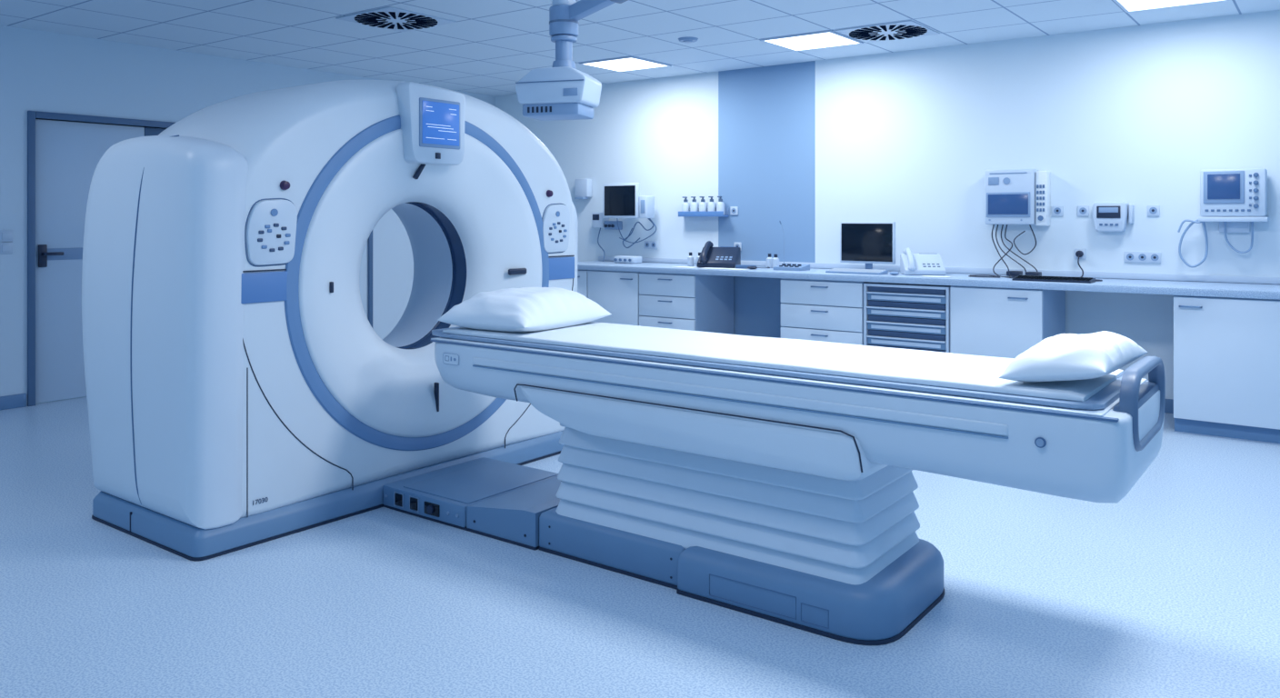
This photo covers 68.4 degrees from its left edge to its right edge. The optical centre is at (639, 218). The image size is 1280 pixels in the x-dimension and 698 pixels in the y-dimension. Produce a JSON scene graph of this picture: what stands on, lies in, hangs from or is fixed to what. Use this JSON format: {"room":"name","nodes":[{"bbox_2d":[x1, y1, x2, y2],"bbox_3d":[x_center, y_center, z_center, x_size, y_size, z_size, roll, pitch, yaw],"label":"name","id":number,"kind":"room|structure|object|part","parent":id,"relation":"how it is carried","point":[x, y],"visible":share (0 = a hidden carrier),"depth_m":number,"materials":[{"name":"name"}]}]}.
{"room":"radiology room","nodes":[
{"label":"radiology room","id":0,"kind":"room"},
{"bbox_2d":[0,24,494,406],"bbox_3d":[-4.627,-0.005,7.020,0.120,2.810,9.700,0,0,37],"label":"wall","id":1,"kind":"structure","parent":0,"point":[41,71],"depth_m":7.43,"materials":[{"name":"paint"}]},
{"bbox_2d":[0,230,12,241],"bbox_3d":[-4.637,0.130,6.891,0.018,0.085,0.085,0,0,37],"label":"light switch","id":2,"kind":"object","parent":1,"relation":"attached to","point":[5,235],"visible":1,"depth_m":6.88,"materials":[{"name":"plastic"}]},
{"bbox_2d":[0,242,12,254],"bbox_3d":[-4.637,0.220,6.891,0.018,0.085,0.085,0,0,37],"label":"light switch","id":3,"kind":"object","parent":1,"relation":"attached to","point":[5,247],"visible":1,"depth_m":6.88,"materials":[{"name":"plastic"}]},
{"bbox_2d":[0,393,26,409],"bbox_3d":[-6.019,1.350,5.046,0.015,0.100,4.870,0,0,37],"label":"baseboard","id":4,"kind":"structure","parent":1,"relation":"attached to","point":[14,401],"depth_m":6.92,"materials":[{"name":"blue plastic"}]},
{"bbox_2d":[27,110,175,406],"bbox_3d":[-4.225,0.300,7.507,0.140,2.200,1.200,0,0,37],"label":"door","id":5,"kind":"structure","parent":1,"relation":"in","point":[64,155],"depth_m":7.20,"materials":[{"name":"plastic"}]},
{"bbox_3d":[-4.459,0.285,7.132,0.065,0.170,0.160,0,0,37],"label":"handle","id":6,"kind":"part","parent":5,"relation":"part of","materials":[{"name":"plastic"}]},
{"bbox_3d":[-4.298,0.275,7.405,0.006,0.090,0.750,0,0,37],"label":"rail","id":7,"kind":"part","parent":5,"relation":"part of","materials":[{"name":"grey metal"}]},
{"bbox_3d":[-4.003,0.324,7.854,0.060,2.140,0.273,0,0,37],"label":"panel","id":8,"kind":"part","parent":5,"relation":"part of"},
{"bbox_2d":[368,230,372,327],"bbox_3d":[-2.708,0.300,9.460,0.030,2.000,0.045,0,0,37],"label":"trim","id":9,"kind":"structure","parent":1,"relation":"attached to","point":[370,238],"depth_m":9.44,"materials":[{"name":"white plastic"}]},
{"bbox_2d":[0,396,1279,697],"bbox_3d":[-0.407,1.450,3.938,10.570,0.100,9.820,0,0,37],"label":"floor","id":10,"kind":"structure","parent":0,"point":[1171,588],"depth_m":3.37,"materials":[{"name":"plastic"}]},
{"bbox_2d":[81,80,578,561],"bbox_3d":[-1.454,0.340,5.121,1.213,2.120,2.557,0,0,37],"label":"gantry","id":11,"kind":"object","parent":10,"relation":"on","point":[242,390],"visible":0.93,"depth_m":4.29,"materials":[{"name":"plastic"}]},
{"bbox_3d":[-1.608,0.061,4.116,0.023,0.286,0.238,0,0,37],"label":"control panel","id":12,"kind":"part","parent":11,"relation":"part of","materials":[{"name":"white plastic"}]},
{"bbox_3d":[-0.500,0.061,5.598,0.023,0.286,0.238,0,0,37],"label":"control panel","id":13,"kind":"part","parent":11,"relation":"part of","materials":[{"name":"white plastic"}]},
{"bbox_2d":[577,270,589,298],"bbox_3d":[-0.489,0.953,9.513,0.416,0.895,0.710,0,0,37],"label":"base cabinet","id":14,"kind":"object","parent":10,"relation":"on","point":[582,275],"visible":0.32,"depth_m":9.16,"materials":[{"name":"laminate"}]},
{"bbox_2d":[587,270,639,325],"bbox_3d":[-0.070,0.953,9.200,0.611,0.895,0.710,0,0,37],"label":"base cabinet","id":15,"kind":"object","parent":10,"relation":"on","point":[616,292],"visible":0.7,"depth_m":8.91,"materials":[{"name":"laminate"}]},
{"bbox_2d":[577,260,1279,299],"bbox_3d":[2.069,0.475,7.607,6.800,0.050,0.731,0,0,37],"label":"countertop","id":16,"kind":"structure","parent":15,"relation":"on","point":[1255,291],"depth_m":6.91,"materials":[{"name":"laminate"}]},
{"bbox_2d":[613,255,641,263],"bbox_3d":[-0.123,0.414,9.393,0.250,0.070,0.165,0,0,37],"label":"desk unit","id":17,"kind":"object","parent":16,"relation":"on","point":[621,259],"visible":1,"depth_m":9.33,"materials":[{"name":"plastic"}]},
{"bbox_2d":[675,266,696,268],"bbox_3d":[0.416,0.447,8.569,0.210,0.004,0.148,0,0,31],"label":"paper sheet","id":18,"kind":"object","parent":16,"relation":"on","point":[675,266],"visible":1,"depth_m":8.52,"materials":[{"name":"white paper"}]},
{"bbox_2d":[687,252,693,266],"bbox_3d":[0.477,0.387,8.885,0.062,0.125,0.062,0,0,37],"label":"bottle","id":19,"kind":"object","parent":16,"relation":"on","point":[690,258],"visible":1,"depth_m":8.86,"materials":[{"name":"plastic"}]},
{"bbox_2d":[699,267,725,269],"bbox_3d":[0.650,0.447,8.381,0.210,0.004,0.148,0,0,25],"label":"paper sheet","id":20,"kind":"object","parent":16,"relation":"on","point":[704,267],"visible":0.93,"depth_m":8.33,"materials":[{"name":"white paper"}]},
{"bbox_2d":[697,240,740,268],"bbox_3d":[0.723,0.331,8.641,0.351,0.236,0.329,0,0,17],"label":"desk telephone","id":21,"kind":"object","parent":16,"relation":"on","point":[710,256],"visible":0.99,"depth_m":8.58,"materials":[{"name":"plastic"}]},
{"bbox_2d":[724,268,749,269],"bbox_3d":[0.828,0.447,8.235,0.148,0.004,0.210,0,0,-45],"label":"paper sheet","id":22,"kind":"object","parent":16,"relation":"on","point":[725,268],"visible":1,"depth_m":8.19,"materials":[{"name":"white paper"}]},
{"bbox_2d":[735,264,756,269],"bbox_3d":[0.946,0.434,8.409,0.180,0.030,0.060,0,0,20],"label":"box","id":23,"kind":"object","parent":16,"relation":"on","point":[736,265],"visible":0.72,"depth_m":8.39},
{"bbox_2d":[747,266,769,269],"bbox_3d":[1.084,0.435,8.391,0.124,0.028,0.367,0,0,37],"label":"computer mouse","id":24,"kind":"object","parent":16,"relation":"on","point":[748,267],"visible":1,"depth_m":8.26,"materials":[{"name":"plastic"}]},
{"bbox_2d":[766,253,772,267],"bbox_3d":[1.179,0.387,8.571,0.062,0.125,0.062,0,0,37],"label":"bottle","id":25,"kind":"object","parent":16,"relation":"on","point":[769,258],"visible":0.88,"depth_m":8.55,"materials":[{"name":"plastic"}]},
{"bbox_2d":[771,254,779,268],"bbox_3d":[1.222,0.387,8.477,0.062,0.125,0.062,0,0,37],"label":"bottle","id":26,"kind":"object","parent":16,"relation":"on","point":[775,260],"visible":0.8,"depth_m":8.46,"materials":[{"name":"plastic"}]},
{"bbox_2d":[773,220,809,270],"bbox_3d":[1.306,0.236,8.152,0.274,0.426,0.180,0,0,37],"label":"microphone","id":27,"kind":"object","parent":16,"relation":"on","point":[784,266],"visible":1,"depth_m":8.11,"materials":[{"name":"plastic"}]},
{"bbox_2d":[825,268,888,274],"bbox_3d":[1.763,0.433,7.673,0.470,0.032,0.160,0,0,37],"label":"keyboard","id":28,"kind":"object","parent":16,"relation":"on","point":[835,270],"visible":1,"depth_m":7.63,"materials":[{"name":"white plastic"}]},
{"bbox_2d":[840,221,895,269],"bbox_3d":[1.912,0.239,7.898,0.480,0.419,0.200,0,0,37],"label":"computer monitor","id":29,"kind":"object","parent":16,"relation":"on","point":[867,243],"visible":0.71,"depth_m":7.86,"materials":[{"name":"plastic"}]},
{"bbox_2d":[889,271,899,275],"bbox_3d":[2.003,0.434,7.418,0.080,0.030,0.060,0,0,37],"label":"computer mouse","id":30,"kind":"object","parent":16,"relation":"on","point":[890,273],"visible":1,"depth_m":7.39,"materials":[{"name":"white plastic"}]},
{"bbox_2d":[900,248,945,275],"bbox_3d":[2.258,0.344,7.519,0.312,0.209,0.293,0,0,7],"label":"desk telephone","id":31,"kind":"object","parent":16,"relation":"on","point":[911,264],"visible":1,"depth_m":7.47,"materials":[{"name":"plastic"}]},
{"bbox_2d":[920,275,952,278],"bbox_3d":[2.263,0.447,7.199,0.210,0.004,0.148,0,0,31],"label":"paper sheet","id":32,"kind":"object","parent":16,"relation":"on","point":[923,275],"visible":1,"depth_m":7.16,"materials":[{"name":"white paper"}]},
{"bbox_2d":[968,274,999,277],"bbox_3d":[2.618,0.443,7.189,0.217,0.009,0.217,0,0,4],"label":"loose cable","id":33,"kind":"object","parent":16,"relation":"on","point":[970,275],"visible":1,"depth_m":7.20,"materials":[{"name":"black plastic"}]},
{"bbox_2d":[1006,270,1022,276],"bbox_3d":[2.905,0.429,7.306,0.100,0.038,0.100,0,0,37],"label":"power adapter","id":34,"kind":"object","parent":16,"relation":"on","point":[1012,273],"visible":0.79,"depth_m":7.26,"materials":[{"name":"plastic"}]},
{"bbox_2d":[1025,271,1041,275],"bbox_3d":[3.001,0.429,7.184,0.100,0.038,0.100,0,0,37],"label":"power adapter","id":35,"kind":"object","parent":16,"relation":"on","point":[1026,273],"visible":0.58,"depth_m":7.15,"materials":[{"name":"plastic"}]},
{"bbox_2d":[1011,275,1095,283],"bbox_3d":[2.942,0.433,6.704,0.520,0.032,0.160,0,0,37],"label":"keyboard","id":36,"kind":"object","parent":16,"relation":"on","point":[1039,278],"visible":1,"depth_m":6.66,"materials":[{"name":"plastic"}]},
{"bbox_2d":[639,272,733,334],"bbox_3d":[0.430,0.953,8.826,0.621,0.895,0.710,0,0,37],"label":"base cabinet","id":37,"kind":"object","parent":10,"relation":"on","point":[701,303],"visible":0.62,"depth_m":8.58,"materials":[{"name":"laminate"}]},
{"bbox_3d":[0.241,0.611,8.573,0.617,0.190,0.019,0,0,37],"label":"drawer","id":38,"kind":"part","parent":37,"relation":"part of","materials":[{"name":"white laminate"}]},
{"bbox_3d":[0.241,0.807,8.573,0.617,0.187,0.019,0,0,37],"label":"drawer","id":39,"kind":"part","parent":37,"relation":"part of","materials":[{"name":"white laminate"}]},
{"bbox_3d":[0.241,1.002,8.573,0.617,0.187,0.019,0,0,37],"label":"drawer","id":40,"kind":"part","parent":37,"relation":"part of","materials":[{"name":"white laminate"}]},
{"bbox_2d":[382,326,1165,645],"bbox_3d":[0.257,0.921,3.851,3.264,0.958,0.774,0,0,37],"label":"table","id":41,"kind":"object","parent":10,"relation":"on","point":[785,497],"visible":0.93,"depth_m":3.35,"materials":[{"name":"plastic"}]},
{"bbox_3d":[-1.148,1.341,4.483,0.066,0.069,0.005,0,0,36],"label":"socket frame","id":42,"kind":"part","parent":41,"relation":"part of","materials":[{"name":"plastic"}]},
{"bbox_3d":[-1.060,1.341,4.417,0.066,0.069,0.005,0,0,36],"label":"socket frame","id":43,"kind":"part","parent":41,"relation":"part of","materials":[{"name":"black plastic"}]},
{"bbox_3d":[-0.839,0.628,4.204,0.100,0.048,0.016,0,0,37],"label":"label plate","id":44,"kind":"part","parent":41,"relation":"part of","materials":[{"name":"white plastic"}]},
{"bbox_3d":[0.176,0.623,3.441,2.260,0.034,0.011,0,0,37],"label":"rail","id":45,"kind":"part","parent":41,"relation":"part of","materials":[{"name":"white plastic"}]},
{"bbox_3d":[0.392,1.333,3.321,0.351,0.078,0.003,0,0,37],"label":"access panel","id":46,"kind":"part","parent":41,"relation":"part of","materials":[{"name":"blue plastic"}]},
{"bbox_2d":[442,321,1123,401],"bbox_3d":[0.367,0.517,3.772,2.730,0.022,0.636,0,0,37],"label":"mattress","id":47,"kind":"object","parent":41,"relation":"on","point":[968,372],"visible":0.88,"depth_m":3.50,"materials":[{"name":"white fabric"}]},
{"bbox_2d":[436,287,611,332],"bbox_3d":[-0.533,0.417,4.445,0.520,0.175,0.660,0,0,33],"label":"pillow","id":48,"kind":"object","parent":47,"relation":"on","point":[523,309],"visible":1,"depth_m":4.25,"materials":[{"name":"fabric"}]},
{"bbox_2d":[998,330,1147,381],"bbox_3d":[1.364,0.432,2.951,0.300,0.140,0.524,0,0,40],"label":"pillow","id":49,"kind":"object","parent":47,"relation":"on","point":[1062,356],"visible":1,"depth_m":2.81,"materials":[{"name":"fabric"}]},
{"bbox_2d":[430,337,1146,417],"bbox_3d":[0.387,0.552,3.756,2.800,0.008,0.740,0,0,37],"label":"tray","id":50,"kind":"object","parent":41,"relation":"on","point":[865,387],"depth_m":3.20,"materials":[{"name":"white plastic"}]},
{"bbox_3d":[0.589,1.340,3.174,0.102,0.062,0.003,0,0,37],"label":"access panel","id":51,"kind":"part","parent":41,"relation":"part of","materials":[{"name":"plastic"}]},
{"bbox_3d":[1.546,0.562,2.889,0.047,0.241,0.530,0,0,37],"label":"handle","id":52,"kind":"part","parent":41,"relation":"part of","materials":[{"name":"grey plastic"}]},
{"bbox_2d":[780,278,872,345],"bbox_3d":[1.657,0.953,7.908,0.726,0.895,0.710,0,0,37],"label":"base cabinet","id":53,"kind":"object","parent":10,"relation":"on","point":[813,310],"visible":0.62,"depth_m":7.63,"materials":[{"name":"laminate"}]},
{"bbox_3d":[1.454,0.557,7.636,0.140,0.012,0.030,0,0,37],"label":"handle","id":54,"kind":"part","parent":53,"relation":"part of","materials":[{"name":"metal"}]},
{"bbox_3d":[1.454,0.755,7.636,0.140,0.012,0.030,0,0,37],"label":"handle","id":55,"kind":"part","parent":53,"relation":"part of","materials":[{"name":"metal"}]},
{"bbox_3d":[1.468,0.611,7.655,0.722,0.190,0.019,0,0,37],"label":"drawer","id":56,"kind":"part","parent":53,"relation":"part of","materials":[{"name":"white laminate"}]},
{"bbox_3d":[1.468,0.807,7.655,0.722,0.187,0.019,0,0,37],"label":"drawer","id":57,"kind":"part","parent":53,"relation":"part of","materials":[{"name":"white laminate"}]},
{"bbox_3d":[1.468,1.002,7.655,0.722,0.187,0.019,0,0,37],"label":"drawer","id":58,"kind":"part","parent":53,"relation":"part of","materials":[{"name":"white laminate"}]},
{"bbox_2d":[863,282,950,352],"bbox_3d":[2.222,0.958,7.478,0.670,0.885,0.662,0,0,37],"label":"drawer unit","id":59,"kind":"object","parent":10,"relation":"on","point":[914,316],"visible":0.56,"depth_m":7.22,"materials":[{"name":"metal"},{"name":"plastic"}]},
{"bbox_3d":[2.184,0.963,7.427,0.620,0.055,0.490,0,0,37],"label":"drawer","id":60,"kind":"part","parent":59,"relation":"part of","materials":[{"name":"plastic"}]},
{"bbox_3d":[2.184,0.848,7.427,0.620,0.055,0.490,0,0,37],"label":"drawer","id":61,"kind":"part","parent":59,"relation":"part of","materials":[{"name":"grey metal"}]},
{"bbox_3d":[2.184,0.733,7.427,0.620,0.055,0.490,0,0,37],"label":"drawer","id":62,"kind":"part","parent":59,"relation":"part of","materials":[{"name":"plastic"}]},
{"bbox_3d":[2.184,0.618,7.427,0.620,0.055,0.490,0,0,37],"label":"drawer","id":63,"kind":"part","parent":59,"relation":"part of","materials":[{"name":"blue plastic"}]},
{"bbox_2d":[950,285,1065,358],"bbox_3d":[2.764,0.953,7.080,0.651,0.895,0.710,0,0,37],"label":"base cabinet","id":64,"kind":"object","parent":10,"relation":"on","point":[995,322],"visible":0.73,"depth_m":6.83,"materials":[{"name":"laminate"}]},
{"bbox_3d":[2.691,0.570,6.710,0.130,0.012,0.030,0,0,37],"label":"handle","id":65,"kind":"part","parent":64,"relation":"part of","materials":[{"name":"metal"}]},
{"bbox_2d":[1173,295,1279,443],"bbox_3d":[3.981,0.953,6.170,0.773,0.895,0.710,0,0,37],"label":"base cabinet","id":66,"kind":"object","parent":10,"relation":"on","point":[1226,350],"visible":1,"depth_m":5.97,"materials":[{"name":"laminate"}]},
{"bbox_3d":[3.548,0.570,6.069,0.130,0.012,0.030,0,0,37],"label":"handle","id":67,"kind":"part","parent":66,"relation":"part of","materials":[{"name":"metal"}]},
{"bbox_2d":[0,0,1279,96],"bbox_3d":[-0.407,-1.460,3.938,10.570,0.100,9.820,0,0,37],"label":"ceiling","id":68,"kind":"structure","parent":0,"point":[491,45],"depth_m":6.97,"materials":[{"name":"tile"}]},
{"bbox_2d":[335,6,456,31],"bbox_3d":[-1.727,-1.403,6.677,0.590,0.014,0.590,0,0,37],"label":"ceiling vent","id":69,"kind":"object","parent":68,"relation":"in","point":[389,17],"visible":1,"depth_m":6.64,"materials":[{"name":"plastic"}]},
{"bbox_2d":[515,0,628,120],"bbox_3d":[-0.133,-0.940,4.227,1.018,0.940,0.342,0,0,37],"label":"boom","id":70,"kind":"object","parent":68,"relation":"attached to","point":[561,91],"visible":1,"depth_m":4.32,"materials":[{"name":"plastic"}]},
{"bbox_2d":[527,106,551,112],"bbox_3d":[-0.460,-0.498,4.324,0.120,0.027,0.008,0,0,17],"label":"vent grille","id":71,"kind":"object","parent":70,"relation":"attached to","point":[530,109],"depth_m":4.32,"materials":[{"name":"plastic"}]},
{"bbox_3d":[-0.315,-0.573,4.269,0.070,0.035,0.006,0,0,17],"label":"label plate","id":72,"kind":"part","parent":70,"relation":"part of","materials":[{"name":"white plastic"}]},
{"bbox_3d":[-0.068,-1.021,4.184,0.632,0.206,0.064,0,0,37],"label":"swing arm","id":73,"kind":"part","parent":70,"relation":"part of"},
{"bbox_2d":[579,56,671,72],"bbox_3d":[-0.133,-1.404,8.607,0.605,0.012,0.605,0,0,37],"label":"recessed light","id":74,"kind":"object","parent":68,"relation":"in","point":[625,64],"visible":1,"depth_m":8.57,"materials":[{"name":"plastic"}]},
{"bbox_2d":[678,36,698,42],"bbox_3d":[0.377,-1.396,7.399,0.160,0.028,0.160,0,0,37],"label":"smoke detector","id":75,"kind":"object","parent":68,"relation":"attached to","point":[687,39],"visible":1,"depth_m":7.36,"materials":[{"name":"white plastic"}]},
{"bbox_2d":[760,30,863,51],"bbox_3d":[1.368,-1.404,7.484,0.605,0.012,0.605,0,0,37],"label":"recessed light","id":76,"kind":"object","parent":68,"relation":"in","point":[823,39],"visible":1,"depth_m":7.47,"materials":[{"name":"plastic"}]},
{"bbox_2d":[834,20,939,42],"bbox_3d":[1.869,-1.403,7.110,0.590,0.014,0.590,0,0,37],"label":"ceiling vent","id":77,"kind":"object","parent":68,"relation":"in","point":[909,28],"visible":1,"depth_m":7.06,"materials":[{"name":"plastic"}]},
{"bbox_2d":[1112,0,1230,12],"bbox_3d":[3.370,-1.404,5.987,0.605,0.012,0.605,0,0,37],"label":"recessed light","id":78,"kind":"object","parent":68,"relation":"in","point":[1127,5],"visible":1,"depth_m":6.16,"materials":[{"name":"plastic"}]},
{"bbox_2d":[494,10,1279,399],"bbox_3d":[2.498,-0.005,7.822,10.570,2.810,0.120,0,0,37],"label":"wall","id":79,"kind":"structure","parent":0,"point":[1135,115],"depth_m":7.67,"materials":[{"name":"paint"}]},
{"bbox_2d":[574,178,592,199],"bbox_3d":[-0.607,-0.310,9.989,0.180,0.220,0.130,0,0,37],"label":"soap dispenser","id":80,"kind":"object","parent":79,"relation":"attached to","point":[583,186],"visible":1,"depth_m":9.95,"materials":[{"name":"plastic"}]},
{"bbox_3d":[-0.622,-0.212,9.969,0.120,0.025,0.080,0,0,37],"label":"dispenser lever","id":81,"kind":"part","parent":80,"relation":"part of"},
{"bbox_2d":[602,182,656,248],"bbox_3d":[-0.073,-0.022,9.506,0.575,0.656,0.264,0,0,37],"label":"patient monitor","id":82,"kind":"object","parent":79,"relation":"attached to","point":[619,200],"visible":1,"depth_m":9.40,"materials":[{"name":"plastic"}]},
{"bbox_2d":[644,240,657,249],"bbox_3d":[0.108,0.270,9.526,0.160,0.080,0.016,0,0,37],"label":"wall socket","id":83,"kind":"object","parent":79,"relation":"attached to","point":[648,245],"visible":1,"depth_m":9.52,"materials":[{"name":"plastic"}]},
{"bbox_2d":[678,207,729,216],"bbox_3d":[0.609,-0.058,9.095,0.520,0.085,0.105,0,0,37],"label":"wall rack","id":84,"kind":"object","parent":79,"relation":"attached to","point":[715,213],"visible":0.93,"depth_m":9.01,"materials":[{"name":"blue plastic"}]},
{"bbox_2d":[681,196,689,211],"bbox_3d":[0.448,-0.120,9.213,0.079,0.179,0.079,0,0,-8],"label":"bottle","id":85,"kind":"object","parent":84,"relation":"on","point":[685,206],"visible":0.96,"depth_m":9.18,"materials":[{"name":"plastic"}]},
{"bbox_2d":[690,196,698,211],"bbox_3d":[0.528,-0.120,9.153,0.079,0.179,0.079,0,0,-8],"label":"bottle","id":86,"kind":"object","parent":84,"relation":"on","point":[694,206],"visible":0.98,"depth_m":9.12,"materials":[{"name":"plastic"}]},
{"bbox_2d":[699,196,707,211],"bbox_3d":[0.608,-0.120,9.093,0.079,0.179,0.079,0,0,-8],"label":"bottle","id":87,"kind":"object","parent":84,"relation":"on","point":[703,205],"visible":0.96,"depth_m":9.06,"materials":[{"name":"plastic"}]},
{"bbox_2d":[707,196,715,211],"bbox_3d":[0.688,-0.120,9.033,0.079,0.179,0.079,0,0,-8],"label":"bottle","id":88,"kind":"object","parent":84,"relation":"on","point":[711,206],"visible":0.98,"depth_m":9.00,"materials":[{"name":"plastic"}]},
{"bbox_3d":[0.637,-0.065,9.132,0.520,0.070,0.012,0,0,37],"label":"rail","id":89,"kind":"part","parent":84,"relation":"part of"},
{"bbox_2d":[716,196,724,214],"bbox_3d":[0.768,-0.120,8.973,0.079,0.179,0.079,0,0,-8],"label":"bottle","id":90,"kind":"object","parent":84,"relation":"on","point":[720,205],"visible":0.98,"depth_m":8.95,"materials":[{"name":"plastic"}]},
{"bbox_2d":[730,206,738,215],"bbox_3d":[0.892,-0.070,8.939,0.080,0.080,0.016,0,0,37],"label":"wall socket","id":91,"kind":"object","parent":79,"relation":"attached to","point":[734,210],"visible":1,"depth_m":8.93,"materials":[{"name":"plastic"}]},
{"bbox_2d":[733,242,741,250],"bbox_3d":[0.924,0.270,8.915,0.080,0.080,0.016,0,0,37],"label":"wall socket","id":92,"kind":"object","parent":79,"relation":"attached to","point":[735,245],"visible":0.66,"depth_m":8.90,"materials":[{"name":"plastic"}]},
{"bbox_2d":[598,256,1279,284],"bbox_3d":[2.285,0.424,7.896,6.800,0.048,0.018,0,0,37],"label":"trim","id":93,"kind":"structure","parent":79,"relation":"attached to","point":[958,270],"depth_m":7.18,"materials":[{"name":"plastic"}]},
{"bbox_2d":[984,168,1050,278],"bbox_3d":[2.907,0.036,7.197,0.573,0.832,0.393,0,0,37],"label":"medical monitor","id":94,"kind":"object","parent":79,"relation":"attached to","point":[1012,196],"visible":0.91,"depth_m":7.27,"materials":[{"name":"plastic"}]},
{"bbox_3d":[2.766,-0.290,7.371,0.080,0.060,0.006,0,0,37],"label":"label plate","id":95,"kind":"part","parent":94,"relation":"part of","materials":[{"name":"white plastic"}]},
{"bbox_2d":[1051,205,1063,216],"bbox_3d":[3.199,-0.056,7.214,0.080,0.080,0.016,0,0,37],"label":"wall socket","id":96,"kind":"object","parent":79,"relation":"attached to","point":[1056,210],"visible":1,"depth_m":7.21,"materials":[{"name":"plastic"}]},
{"bbox_2d":[1074,248,1086,259],"bbox_3d":[3.327,0.270,7.118,0.080,0.080,0.016,0,0,37],"label":"wall socket","id":97,"kind":"object","parent":79,"relation":"attached to","point":[1084,251],"visible":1,"depth_m":7.11,"materials":[{"name":"plastic"}]},
{"bbox_2d":[1075,250,1083,277],"bbox_3d":[3.279,0.348,7.075,0.098,0.206,0.108,0,0,37],"label":"plug","id":98,"kind":"object","parent":97,"relation":"attached to","point":[1079,254],"visible":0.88,"depth_m":7.08,"materials":[{"name":"plastic"}]},
{"bbox_2d":[1077,205,1089,216],"bbox_3d":[3.343,-0.055,7.106,0.080,0.080,0.016,0,0,37],"label":"wall socket","id":99,"kind":"object","parent":79,"relation":"attached to","point":[1082,210],"visible":1,"depth_m":7.10,"materials":[{"name":"plastic"}]},
{"bbox_2d":[1092,201,1133,231],"bbox_3d":[3.487,-0.010,6.945,0.265,0.220,0.100,0,0,37],"label":"wall monitor","id":100,"kind":"object","parent":79,"relation":"attached to","point":[1108,216],"visible":1,"depth_m":6.91,"materials":[{"name":"plastic"}]},
{"bbox_2d":[1124,251,1160,263],"bbox_3d":[3.665,0.285,6.865,0.230,0.079,0.015,0,0,37],"label":"wall socket","id":101,"kind":"object","parent":79,"relation":"attached to","point":[1129,256],"visible":1,"depth_m":6.86,"materials":[{"name":"plastic"}]},
{"bbox_2d":[1147,205,1159,216],"bbox_3d":[3.719,-0.055,6.824,0.080,0.080,0.016,0,0,37],"label":"wall socket","id":102,"kind":"object","parent":79,"relation":"attached to","point":[1152,210],"visible":1,"depth_m":6.82,"materials":[{"name":"plastic"}]},
{"bbox_2d":[1164,399,1173,413],"bbox_3d":[2.506,1.350,7.732,10.450,0.100,0.015,0,0,37],"label":"baseboard","id":103,"kind":"structure","parent":79,"relation":"attached to","point":[1169,403],"depth_m":6.76,"materials":[{"name":"blue plastic"}]},
{"bbox_2d":[1177,168,1269,267],"bbox_3d":[4.014,0.006,6.498,0.536,0.683,0.185,0,0,37],"label":"patient monitor","id":104,"kind":"object","parent":79,"relation":"attached to","point":[1234,195],"visible":1,"depth_m":6.40,"materials":[{"name":"plastic"}]}
]}

